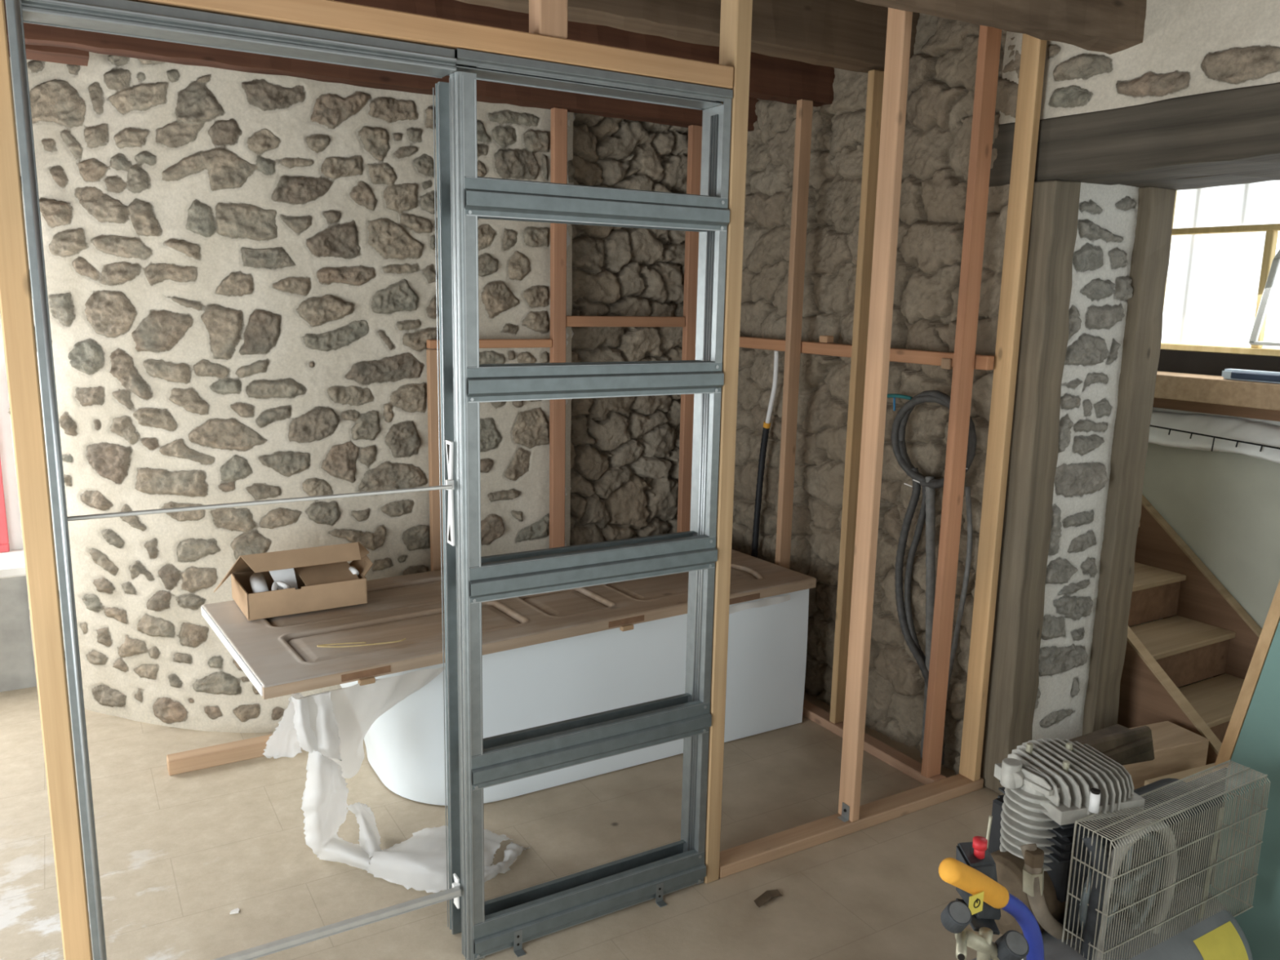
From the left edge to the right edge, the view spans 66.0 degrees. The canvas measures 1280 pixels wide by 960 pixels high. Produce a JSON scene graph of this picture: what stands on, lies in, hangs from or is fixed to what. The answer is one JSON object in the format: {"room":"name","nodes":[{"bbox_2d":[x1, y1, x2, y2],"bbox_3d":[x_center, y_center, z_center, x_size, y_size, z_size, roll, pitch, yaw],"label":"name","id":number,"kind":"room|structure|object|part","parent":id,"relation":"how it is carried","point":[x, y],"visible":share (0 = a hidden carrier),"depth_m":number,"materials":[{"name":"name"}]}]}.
{"room":"construction site","nodes":[
{"label":"construction site","id":0,"kind":"room"},
{"bbox_2d":[0,314,36,692],"bbox_3d":[-3.273,-0.428,3.579,1.900,2.620,0.530,-5,12,-30],"label":"wall","id":1,"kind":"structure","parent":0,"point":[17,667],"depth_m":3.97,"materials":[{"name":"white paint"}]},
{"bbox_2d":[0,457,9,552],"bbox_3d":[-2.771,-0.394,3.874,0.375,1.435,0.035,-5,12,-30],"label":"window","id":2,"kind":"structure","parent":1,"relation":"in","point":[4,540],"depth_m":4.06,"materials":[{"name":"glass"}]},
{"bbox_2d":[0,548,26,578],"bbox_3d":[-3.231,0.395,3.633,1.900,0.045,0.340,-5,12,-30],"label":"window sill","id":3,"kind":"structure","parent":1,"relation":"in","point":[12,562],"depth_m":3.91,"materials":[{"name":"white paint"}]},
{"bbox_2d":[1,329,37,688],"bbox_3d":[-2.414,-0.468,3.888,0.145,2.620,0.350,-5,12,-30],"label":"wall","id":4,"kind":"structure","parent":0,"point":[2,330],"depth_m":3.85,"materials":[{"name":"white paint"}]},
{"bbox_2d":[0,51,574,733],"bbox_3d":[-1.305,-0.395,3.617,2.151,2.620,0.470,0,11,-7],"label":"wall","id":5,"kind":"structure","parent":0,"point":[240,267],"depth_m":3.49,"materials":[{"name":"stone"}]},
{"bbox_2d":[8,41,88,66],"bbox_3d":[-2.610,-1.316,2.609,2.000,0.136,0.164,-5,12,-30],"label":"ceiling beam","id":6,"kind":"structure","parent":5,"relation":"attached to","point":[35,52],"depth_m":3.05,"materials":[{"name":"brown wood"}]},
{"bbox_2d":[0,686,1002,959],"bbox_3d":[0.076,1.332,2.001,6.800,0.120,7.100,-5,12,-30],"label":"floor","id":7,"kind":"structure","parent":0,"point":[178,853],"depth_m":2.87,"materials":[{"name":"beige concrete"}]},
{"bbox_2d":[0,0,93,959],"bbox_3d":[-1.103,-0.036,1.785,0.047,2.600,0.080,-5,12,-30],"label":"stud","id":8,"kind":"object","parent":7,"relation":"on","point":[15,296],"visible":1,"depth_m":1.77,"materials":[{"name":"yellow wood"}]},
{"bbox_2d":[166,733,302,775],"bbox_3d":[-1.351,0.940,3.461,0.562,0.052,0.060,-5,12,-30],"label":"timber offcut","id":9,"kind":"object","parent":7,"relation":"on","point":[180,762],"visible":0.58,"depth_m":3.38,"materials":[{"name":"brown wood"}]},
{"bbox_2d":[229,907,239,914],"bbox_3d":[-1.066,1.134,2.589,0.024,0.004,0.017,-5,12,-30],"label":"chip","id":10,"kind":"object","parent":7,"relation":"on","point":[236,910],"visible":1,"depth_m":2.59,"materials":[{"name":"white"}]},
{"bbox_2d":[4,0,733,959],"bbox_3d":[-0.468,0.143,2.243,1.477,2.105,0.195,-5,12,-30],"label":"door frame","id":11,"kind":"structure","parent":7,"relation":"on","point":[475,762],"depth_m":2.29,"materials":[{"name":"metal"}]},
{"bbox_3d":[-0.750,0.044,2.015,0.765,0.008,0.008,-5,12,-30],"label":"spacer rod","id":12,"kind":"part","parent":11,"relation":"part of","materials":[{"name":"white metal"}]},
{"bbox_3d":[-0.768,1.029,2.200,0.769,0.016,0.022,-5,12,-30],"label":"spacer rod","id":13,"kind":"part","parent":11,"relation":"part of","materials":[{"name":"white metal"}]},
{"bbox_2d":[128,0,733,88],"bbox_3d":[-0.429,-0.913,2.017,1.479,0.050,0.072,-5,12,-30],"label":"header","id":14,"kind":"object","parent":11,"relation":"on","point":[326,15],"visible":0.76,"depth_m":2.01,"materials":[{"name":"yellow wood"}]},
{"bbox_2d":[528,0,567,38],"bbox_3d":[-0.196,-1.177,2.105,0.067,0.440,0.060,-5,12,-30],"label":"stud","id":15,"kind":"object","parent":14,"relation":"on","point":[546,17],"visible":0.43,"depth_m":2.12,"materials":[{"name":"brown wood"}]},
{"bbox_2d":[426,348,443,571],"bbox_3d":[-0.771,0.209,3.754,0.053,1.405,0.030,-5,12,-30],"label":"stud","id":16,"kind":"object","parent":7,"relation":"on","point":[431,354],"visible":0.4,"depth_m":3.68,"materials":[{"name":"brown wood"}]},
{"bbox_2d":[426,338,552,348],"bbox_3d":[-0.563,-0.516,3.729,0.498,0.032,0.032,-5,12,-30],"label":"rail","id":17,"kind":"object","parent":16,"relation":"on","point":[494,343],"visible":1,"depth_m":3.75,"materials":[{"name":"brown wood"}]},
{"bbox_2d":[549,106,567,548],"bbox_3d":[-0.328,-0.269,3.921,0.057,2.300,0.032,-5,12,-30],"label":"stud","id":18,"kind":"object","parent":7,"relation":"on","point":[558,157],"visible":0.58,"depth_m":3.85,"materials":[{"name":"brown wood"}]},
{"bbox_2d":[339,588,808,805],"bbox_3d":[-0.316,0.681,3.623,1.770,0.545,0.744,-5,12,-30],"label":"bathtub","id":19,"kind":"object","parent":7,"relation":"on","point":[529,686],"visible":0.39,"depth_m":3.29,"materials":[{"name":"white plastic"}]},
{"bbox_2d":[200,549,816,699],"bbox_3d":[-0.389,0.413,3.472,2.003,0.051,0.824,-6,13,-34],"label":"panelled door","id":20,"kind":"structure","parent":19,"relation":"on","point":[281,655],"depth_m":3.14,"materials":[{"name":"brown wood"}]},
{"bbox_2d":[213,542,373,620],"bbox_3d":[-1.148,0.309,3.268,0.498,0.192,0.280,-5,12,-30],"label":"cardboard box","id":21,"kind":"object","parent":20,"relation":"on","point":[273,603],"visible":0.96,"depth_m":3.20,"materials":[{"name":"brown cardboard"}]},
{"bbox_3d":[-1.157,0.261,3.302,0.380,0.107,0.196,-5,12,-30],"label":"lid","id":22,"kind":"part","parent":21,"relation":"part of","materials":[{"name":"brown cardboard"}]},
{"bbox_2d":[249,572,268,593],"bbox_3d":[-1.226,0.348,3.176,0.048,0.070,0.139,-4,12,-27],"label":"pipe fitting","id":23,"kind":"object","parent":21,"relation":"in","point":[257,580],"visible":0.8,"depth_m":3.17,"materials":[{"name":"white plastic"}]},
{"bbox_2d":[271,581,289,591],"bbox_3d":[-1.151,0.346,3.155,0.055,0.036,0.054,-1,11,-13],"label":"pipe fitting","id":24,"kind":"object","parent":21,"relation":"in","point":[276,584],"visible":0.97,"depth_m":3.15,"materials":[{"name":"white plastic"}]},
{"bbox_2d":[269,568,297,589],"bbox_3d":[-1.161,0.338,3.209,0.086,0.117,0.084,-5,12,-30],"label":"leaflet","id":25,"kind":"object","parent":21,"relation":"in","point":[287,576],"visible":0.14,"depth_m":3.22,"materials":[{"name":"white paper"}]},
{"bbox_2d":[293,561,359,586],"bbox_3d":[-1.055,0.305,3.295,0.180,0.054,0.185,-5,12,-30],"label":"insert","id":26,"kind":"object","parent":21,"relation":"in","point":[337,571],"visible":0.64,"depth_m":3.27,"materials":[{"name":"brown cardboard"}]},
{"bbox_2d":[348,565,359,575],"bbox_3d":[-0.961,0.306,3.308,0.020,0.028,0.044,-7,13,-36],"label":"pipe fitting","id":27,"kind":"object","parent":21,"relation":"in","point":[352,568],"visible":1,"depth_m":3.30,"materials":[{"name":"white plastic"}]},
{"bbox_2d":[316,637,405,647],"bbox_3d":[-0.815,0.480,2.889,0.253,0.005,0.032,-2,11,-16],"label":"strap","id":28,"kind":"object","parent":20,"relation":"on","point":[322,645],"visible":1,"depth_m":2.88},
{"bbox_2d":[262,666,529,893],"bbox_3d":[-0.667,0.826,2.801,0.680,0.542,0.330,2,11,5],"label":"plastic sheet","id":29,"kind":"object","parent":20,"relation":"hanging from","point":[332,726],"visible":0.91,"depth_m":2.76,"materials":[{"name":"white plastic"}]},
{"bbox_2d":[291,691,342,760],"bbox_3d":[-0.880,0.694,2.709,0.160,0.257,0.089,-9,14,-42],"label":"drape","id":30,"kind":"object","parent":29,"relation":"hanging from","point":[316,718],"depth_m":2.69,"materials":[{"name":"white plastic"}]},
{"bbox_2d":[297,666,444,778],"bbox_3d":[-0.789,0.722,2.850,0.442,0.360,0.179,-7,13,-37],"label":"drape","id":31,"kind":"object","parent":29,"relation":"hanging from","point":[333,726],"depth_m":2.76,"materials":[{"name":"white plastic"}]},
{"bbox_2d":[728,594,790,613],"bbox_3d":[0.404,0.450,3.524,0.360,0.028,0.013,-6,13,-34],"label":"strip","id":32,"kind":"object","parent":20,"relation":"hanging from","point":[771,601],"visible":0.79,"depth_m":3.54,"materials":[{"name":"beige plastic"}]},
{"bbox_2d":[676,124,702,532],"bbox_3d":[0.209,-0.317,4.236,0.065,2.300,0.032,-5,12,-30],"label":"stud","id":33,"kind":"object","parent":7,"relation":"on","point":[695,131],"visible":0.44,"depth_m":4.15,"materials":[{"name":"brown wood"}]},
{"bbox_2d":[565,315,685,326],"bbox_3d":[-0.056,-0.646,4.015,0.558,0.042,0.030,-5,12,-30],"label":"rail","id":34,"kind":"object","parent":33,"relation":"attached to","point":[571,321],"visible":0.96,"depth_m":3.99,"materials":[{"name":"brown wood"}]},
{"bbox_2d":[703,0,752,883],"bbox_3d":[0.212,-0.154,2.556,0.046,2.600,0.072,-5,12,-30],"label":"stud","id":35,"kind":"object","parent":7,"relation":"on","point":[735,21],"visible":0.52,"depth_m":2.51,"materials":[{"name":"yellow wood"}]},
{"bbox_2d":[753,888,783,907],"bbox_3d":[0.346,1.140,2.686,0.100,0.006,0.044,-7,13,-36],"label":"dry leaf","id":36,"kind":"object","parent":7,"relation":"on","point":[766,895],"visible":1,"depth_m":2.69,"materials":[{"name":"brown plant"}]},
{"bbox_2d":[802,698,844,737],"bbox_3d":[0.700,0.930,3.790,0.105,0.034,0.340,-5,12,-30],"label":"plate","id":37,"kind":"object","parent":7,"relation":"on","point":[811,711],"depth_m":3.81,"materials":[{"name":"brown wood"}]},
{"bbox_2d":[774,98,813,568],"bbox_3d":[0.586,-0.272,3.849,0.057,2.301,0.030,-5,12,-30],"label":"stud","id":38,"kind":"object","parent":37,"relation":"on","point":[804,107],"visible":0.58,"depth_m":3.78,"materials":[{"name":"brown wood"}]},
{"bbox_2d":[739,336,994,369],"bbox_3d":[0.725,-0.487,3.682,0.034,0.044,1.450,-5,12,-30],"label":"rail","id":39,"kind":"object","parent":38,"relation":"attached to","point":[900,355],"visible":0.58,"depth_m":3.59,"materials":[{"name":"brown wood"}]},
{"bbox_2d":[819,335,833,342],"bbox_3d":[0.704,-0.532,3.717,0.036,0.026,0.045,-5,12,-30],"label":"block","id":40,"kind":"object","parent":39,"relation":"on","point":[823,339],"visible":1,"depth_m":3.70,"materials":[{"name":"brown wood"}]},
{"bbox_2d":[941,357,952,369],"bbox_3d":[1.029,-0.381,3.218,0.090,0.035,0.040,-5,12,-30],"label":"block","id":41,"kind":"object","parent":39,"relation":"attached to","point":[946,363],"visible":0.46,"depth_m":3.19,"materials":[{"name":"brown wood"}]},
{"bbox_2d":[829,69,884,724],"bbox_3d":[0.776,-0.230,3.539,0.055,2.341,0.030,-5,12,-30],"label":"stud","id":42,"kind":"object","parent":37,"relation":"on","point":[875,77],"visible":0.82,"depth_m":3.50,"materials":[{"name":"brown wood"}]},
{"bbox_2d":[719,773,983,878],"bbox_3d":[0.677,1.038,3.077,1.087,0.085,0.070,-5,12,-30],"label":"plate","id":43,"kind":"object","parent":7,"relation":"on","point":[749,855],"depth_m":3.02,"materials":[{"name":"brown wood"}]},
{"bbox_3d":[0.628,1.025,3.039,0.020,0.048,0.032,-5,12,-30],"label":"angle bracket","id":44,"kind":"part","parent":43,"relation":"part of","materials":[{"name":"grey metal"}]},
{"bbox_2d":[838,7,912,822],"bbox_3d":[0.673,-0.213,2.824,0.031,2.564,0.066,-5,12,-30],"label":"stud","id":45,"kind":"object","parent":43,"relation":"on","point":[899,28],"visible":0.86,"depth_m":2.80,"materials":[{"name":"brown wood"}]},
{"bbox_2d":[959,33,1046,781],"bbox_3d":[1.141,-0.255,3.099,0.033,2.564,0.066,-5,12,-30],"label":"stud","id":46,"kind":"object","parent":43,"relation":"on","point":[1033,56],"visible":1,"depth_m":3.08,"materials":[{"name":"yellow wood"}]},
{"bbox_2d":[863,732,946,784],"bbox_3d":[0.892,0.994,3.473,0.105,0.034,0.394,-5,12,-30],"label":"plate","id":47,"kind":"object","parent":7,"relation":"on","point":[896,759],"depth_m":3.47,"materials":[{"name":"brown wood"}]},
{"bbox_2d":[920,25,1001,777],"bbox_3d":[1.014,-0.259,3.111,0.067,2.566,0.030,-5,12,-30],"label":"stud","id":48,"kind":"object","parent":47,"relation":"on","point":[989,37],"visible":1,"depth_m":3.09,"materials":[{"name":"brown wood"}]},
{"bbox_2d":[980,180,1080,795],"bbox_3d":[1.238,0.065,3.185,0.167,1.980,0.166,-5,12,-30],"label":"post","id":49,"kind":"object","parent":7,"relation":"on","point":[1014,672],"visible":0.72,"depth_m":3.10,"materials":[{"name":"brown wood"}]},
{"bbox_2d":[988,82,1279,186],"bbox_3d":[1.782,-0.847,2.251,0.286,0.187,2.237,-5,12,-30],"label":"lintel","id":50,"kind":"object","parent":49,"relation":"on","point":[1236,130],"visible":0.84,"depth_m":2.66,"materials":[{"name":"brown wood"}]},
{"bbox_2d":[938,724,1270,959],"bbox_3d":[0.866,0.927,2.073,1.077,0.682,0.458,-5,12,-30],"label":"air compressor","id":51,"kind":"object","parent":7,"relation":"on","point":[1078,862],"visible":1,"depth_m":2.03,"materials":[{"name":"grey metal"}]},
{"bbox_2d":[955,898,999,934],"bbox_3d":[0.635,0.818,1.848,0.113,0.046,0.075,-5,12,-30],"label":"switch plate","id":52,"kind":"object","parent":51,"relation":"attached to","point":[983,921],"depth_m":1.82,"materials":[{"name":"black plastic"}]},
{"bbox_2d":[955,841,1000,919],"bbox_3d":[0.640,0.758,1.860,0.118,0.137,0.079,-5,12,-30],"label":"switch","id":53,"kind":"object","parent":51,"relation":"attached to","point":[980,859],"depth_m":1.83,"materials":[{"name":"black plastic"}]},
{"bbox_3d":[0.666,0.858,1.848,0.291,0.385,0.033,-5,12,-30],"label":"handle","id":54,"kind":"part","parent":51,"relation":"part of","materials":[{"name":"blue rubber"}]},
{"bbox_3d":[1.067,0.903,2.239,0.510,0.015,0.165,-5,12,-30],"label":"plate","id":55,"kind":"part","parent":51,"relation":"part of","materials":[{"name":"black metal"}]},
{"bbox_2d":[1090,787,1100,795],"bbox_3d":[0.916,0.626,1.979,0.017,0.006,0.017,-5,12,-30],"label":"socket","id":56,"kind":"object","parent":51,"relation":"attached to","point":[1094,791],"depth_m":1.98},
{"bbox_3d":[0.950,1.086,2.077,0.816,0.300,0.300,-5,12,-30],"label":"tank","id":57,"kind":"part","parent":51,"relation":"part of","materials":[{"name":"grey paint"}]},
{"bbox_3d":[1.107,0.820,2.140,0.532,0.293,0.003,-5,12,-30],"label":"guard plate","id":58,"kind":"part","parent":51,"relation":"part of","materials":[{"name":"grey metal"}]},
{"bbox_3d":[1.179,0.801,2.265,0.245,0.180,0.170,-5,12,-30],"label":"motor","id":59,"kind":"part","parent":51,"relation":"part of","materials":[{"name":"black metal"}]},
{"bbox_3d":[1.236,1.002,2.094,0.140,0.067,0.049,-5,12,-30],"label":"label plate","id":60,"kind":"part","parent":51,"relation":"part of","materials":[{"name":"yellow plastic"}]},
{"bbox_2d":[1081,186,1176,735],"bbox_3d":[1.639,0.039,3.348,0.161,1.987,0.072,-5,12,-30],"label":"post","id":61,"kind":"object","parent":7,"relation":"on","point":[1150,256],"visible":0.76,"depth_m":3.29,"materials":[{"name":"brown wood"}]},
{"bbox_2d":[1122,720,1208,789],"bbox_3d":[1.678,0.958,3.297,0.408,0.200,0.161,-3,11,-22],"label":"block","id":62,"kind":"object","parent":7,"relation":"on","point":[1176,748],"visible":0.32,"depth_m":3.25,"materials":[{"name":"brown wood"}]},
{"bbox_2d":[1143,762,1215,786],"bbox_3d":[1.757,1.022,3.073,0.360,0.160,0.183,-4,12,-24],"label":"block","id":63,"kind":"object","parent":7,"relation":"on","point":[1184,774],"visible":0.1,"depth_m":3.12,"materials":[{"name":"brown wood"}]},
{"bbox_2d":[1117,493,1262,764],"bbox_3d":[1.966,0.361,3.936,0.731,1.172,1.310,-5,12,-30],"label":"staircase","id":64,"kind":"structure","parent":7,"relation":"on","point":[1202,632],"depth_m":3.90,"materials":[{"name":"brown wood"}]},
{"bbox_2d":[1208,620,1279,959],"bbox_3d":[1.802,0.698,1.987,0.502,1.200,1.130,-5,12,-30],"label":"sheet","id":65,"kind":"object","parent":7,"relation":"on","point":[1257,748],"visible":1,"depth_m":2.38,"materials":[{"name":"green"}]},
{"bbox_2d":[1213,579,1279,772],"bbox_3d":[1.514,0.600,2.482,0.527,1.200,0.028,-5,12,-30],"label":"batten","id":66,"kind":"object","parent":7,"relation":"on","point":[1271,623],"visible":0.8,"depth_m":2.47,"materials":[{"name":"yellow wood"}]},
{"bbox_2d":[569,112,688,546],"bbox_3d":[0.018,-0.487,4.253,0.991,2.620,0.132,-5,12,-30],"label":"wall","id":67,"kind":"structure","parent":0,"point":[624,451],"depth_m":4.17,"materials":[{"name":"grey stone"}]},
{"bbox_2d":[564,111,574,546],"bbox_3d":[-0.309,-0.440,4.020,0.051,2.600,0.111,-3,12,-23],"label":"trim","id":68,"kind":"structure","parent":67,"relation":"attached to","point":[568,240],"depth_m":3.88,"materials":[{"name":"white paint"}]},
{"bbox_2d":[731,0,1279,774],"bbox_3d":[1.431,-0.168,2.709,0.110,2.620,4.220,-5,12,-31],"label":"wall","id":69,"kind":"structure","parent":0,"point":[942,68],"depth_m":3.52,"materials":[{"name":"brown stone"}]},
{"bbox_2d":[751,350,778,557],"bbox_3d":[0.522,0.140,4.165,0.035,1.381,0.152,-3,11,-19],"label":"pipe","id":70,"kind":"object","parent":69,"relation":"attached to","point":[766,424],"visible":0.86,"depth_m":4.15,"materials":[{"name":"white plastic"}]},
{"bbox_2d":[890,390,977,764],"bbox_3d":[0.983,0.336,3.413,0.058,1.294,0.361,-5,12,-30],"label":"conduit","id":71,"kind":"object","parent":69,"relation":"attached to","point":[928,483],"visible":0.77,"depth_m":3.40,"materials":[{"name":"grey plastic"}]},
{"bbox_2d":[887,393,912,410],"bbox_3d":[0.904,-0.270,3.443,0.016,0.061,0.111,-6,13,-32],"label":"cable sleeve","id":72,"kind":"object","parent":71,"relation":"attached to","point":[894,396],"visible":0.96,"depth_m":3.44,"materials":[{"name":"green plastic"}]},
{"bbox_2d":[1031,182,1138,740],"bbox_3d":[1.460,0.049,3.239,0.375,2.000,0.034,-5,12,-30],"label":"wall","id":73,"kind":"structure","parent":0,"point":[1107,220],"depth_m":3.21,"materials":[{"name":"stone"}]},
{"bbox_2d":[1129,370,1279,688],"bbox_3d":[2.627,0.284,3.688,0.150,1.420,3.300,-5,12,-30],"label":"wall","id":74,"kind":"structure","parent":0,"point":[1225,506],"depth_m":3.97,"materials":[{"name":"grey paint"}]},
{"bbox_2d":[1148,410,1279,463],"bbox_3d":[2.484,-0.113,3.605,0.150,0.151,1.762,-5,12,-30],"label":"sheet","id":75,"kind":"object","parent":74,"relation":"on","point":[1231,428],"visible":0.61,"depth_m":3.92,"materials":[{"name":"white plastic"}]},
{"bbox_2d":[1150,425,1279,451],"bbox_3d":[2.446,-0.082,3.517,0.018,0.081,1.720,-5,12,-30],"label":"hook rail","id":76,"kind":"object","parent":75,"relation":"attached to","point":[1164,428],"visible":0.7,"depth_m":3.85,"materials":[{"name":"black"}]},
{"bbox_3d":[0.192,-1.337,1.595,6.596,0.040,7.000,-5,12,-30],"label":"ceiling","id":77,"kind":"structure","parent":0,"visible":0},
{"bbox_2d":[4,0,759,131],"bbox_3d":[-1.454,-1.447,2.998,4.600,0.316,0.124,-5,12,-30],"label":"ceiling beam","id":78,"kind":"structure","parent":77,"relation":"attached to","point":[487,91],"depth_m":3.26,"materials":[{"name":"brown wood"}]},
{"bbox_2d":[333,0,835,106],"bbox_3d":[-1.224,-1.381,2.575,4.560,0.280,0.096,-5,12,-30],"label":"ceiling beam","id":79,"kind":"structure","parent":77,"relation":"attached to","point":[782,80],"depth_m":3.29,"materials":[{"name":"brown wood"}]},
{"bbox_2d":[455,0,919,72],"bbox_3d":[-1.017,-1.341,2.269,4.600,0.236,0.234,-5,12,-30],"label":"ceiling beam","id":80,"kind":"structure","parent":77,"relation":"attached to","point":[851,35],"depth_m":3.05,"materials":[{"name":"brown wood"}]},
{"bbox_2d":[854,0,1146,54],"bbox_3d":[-0.642,-1.176,1.620,4.565,0.326,0.289,-5,12,-30],"label":"ceiling beam","id":81,"kind":"structure","parent":77,"relation":"attached to","point":[1109,27],"depth_m":2.55,"materials":[{"name":"brown wood"}]},
{"bbox_3d":[2.253,-0.287,3.436,1.060,2.620,3.450,-5,12,-30],"label":"wall","id":82,"kind":"structure","parent":0,"visible":0},
{"bbox_2d":[1152,397,1279,421],"bbox_3d":[2.640,-0.181,3.395,0.049,0.053,2.950,-5,12,-30],"label":"rail","id":83,"kind":"object","parent":82,"relation":"attached to","point":[1202,407],"visible":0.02,"depth_m":3.91,"materials":[{"name":"brown wood"}]},
{"bbox_2d":[1154,370,1279,410],"bbox_3d":[2.577,-0.250,3.343,0.199,0.095,2.950,-5,12,-30],"label":"ledge","id":84,"kind":"object","parent":82,"relation":"attached to","point":[1206,388],"visible":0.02,"depth_m":3.77,"materials":[{"name":"brown wood"}]},
{"bbox_2d":[1157,349,1279,375],"bbox_3d":[2.745,-0.320,3.229,0.014,0.089,2.610,-5,12,-30],"label":"board","id":85,"kind":"object","parent":84,"relation":"on","point":[1171,361],"visible":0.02,"depth_m":3.96,"materials":[{"name":"black wood"}]},
{"bbox_2d":[1160,342,1279,356],"bbox_3d":[2.769,-0.378,3.226,0.050,0.027,2.600,-5,12,-30],"label":"batten","id":86,"kind":"object","parent":85,"relation":"on","point":[1166,346],"visible":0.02,"depth_m":3.93,"materials":[{"name":"beige wood"}]},
{"bbox_2d":[1162,190,1177,313],"bbox_3d":[2.193,-0.909,4.132,0.035,0.658,0.035,-5,12,-30],"label":"batten","id":87,"kind":"object","parent":86,"relation":"on","point":[1176,190],"visible":0.02,"depth_m":4.09,"materials":[{"name":"beige wood"}]},
{"bbox_2d":[1171,223,1279,235],"bbox_3d":[2.778,-0.839,3.139,0.040,0.025,2.600,-5,12,-30],"label":"batten","id":88,"kind":"object","parent":87,"relation":"attached to","point":[1269,227],"visible":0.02,"depth_m":3.88,"materials":[{"name":"beige wood"}]},
{"bbox_2d":[1248,249,1279,346],"bbox_3d":[2.414,-0.759,3.704,0.020,0.505,0.173,-5,12,-30],"label":"frame","id":89,"kind":"object","parent":86,"relation":"on","point":[1275,265],"visible":1,"depth_m":3.75,"materials":[{"name":"white metal"}]},
{"bbox_2d":[1250,231,1278,348],"bbox_3d":[2.406,-0.732,3.796,0.035,0.443,0.030,-5,12,-30],"label":"batten","id":90,"kind":"object","parent":86,"relation":"on","point":[1271,237],"visible":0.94,"depth_m":3.77,"materials":[{"name":"beige wood"}]},
{"bbox_2d":[1221,368,1279,383],"bbox_3d":[2.362,-0.366,3.567,0.067,0.038,0.485,-5,12,-30],"label":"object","id":91,"kind":"object","parent":84,"relation":"on","point":[1229,374],"visible":1,"depth_m":3.66,"materials":[{"name":"blue plastic"}]},
{"bbox_2d":[1160,180,1279,349],"bbox_3d":[2.801,-0.699,3.193,0.002,0.700,2.620,-5,12,-30],"label":"window","id":92,"kind":"structure","parent":82,"relation":"in","point":[1213,279],"depth_m":3.96,"materials":[{"name":"glass"}]},
{"bbox_3d":[1.065,-0.417,3.994,0.410,2.620,1.755,-5,12,-30],"label":"wall","id":93,"kind":"structure","parent":0,"visible":0},
{"bbox_2d":[1121,168,1279,190],"bbox_3d":[2.090,-0.851,2.318,0.287,0.172,2.046,-5,12,-30],"label":"lintel","id":94,"kind":"object","parent":93,"relation":"attached to","point":[1204,181],"visible":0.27,"depth_m":2.94,"materials":[{"name":"brown wood"}]}
]}

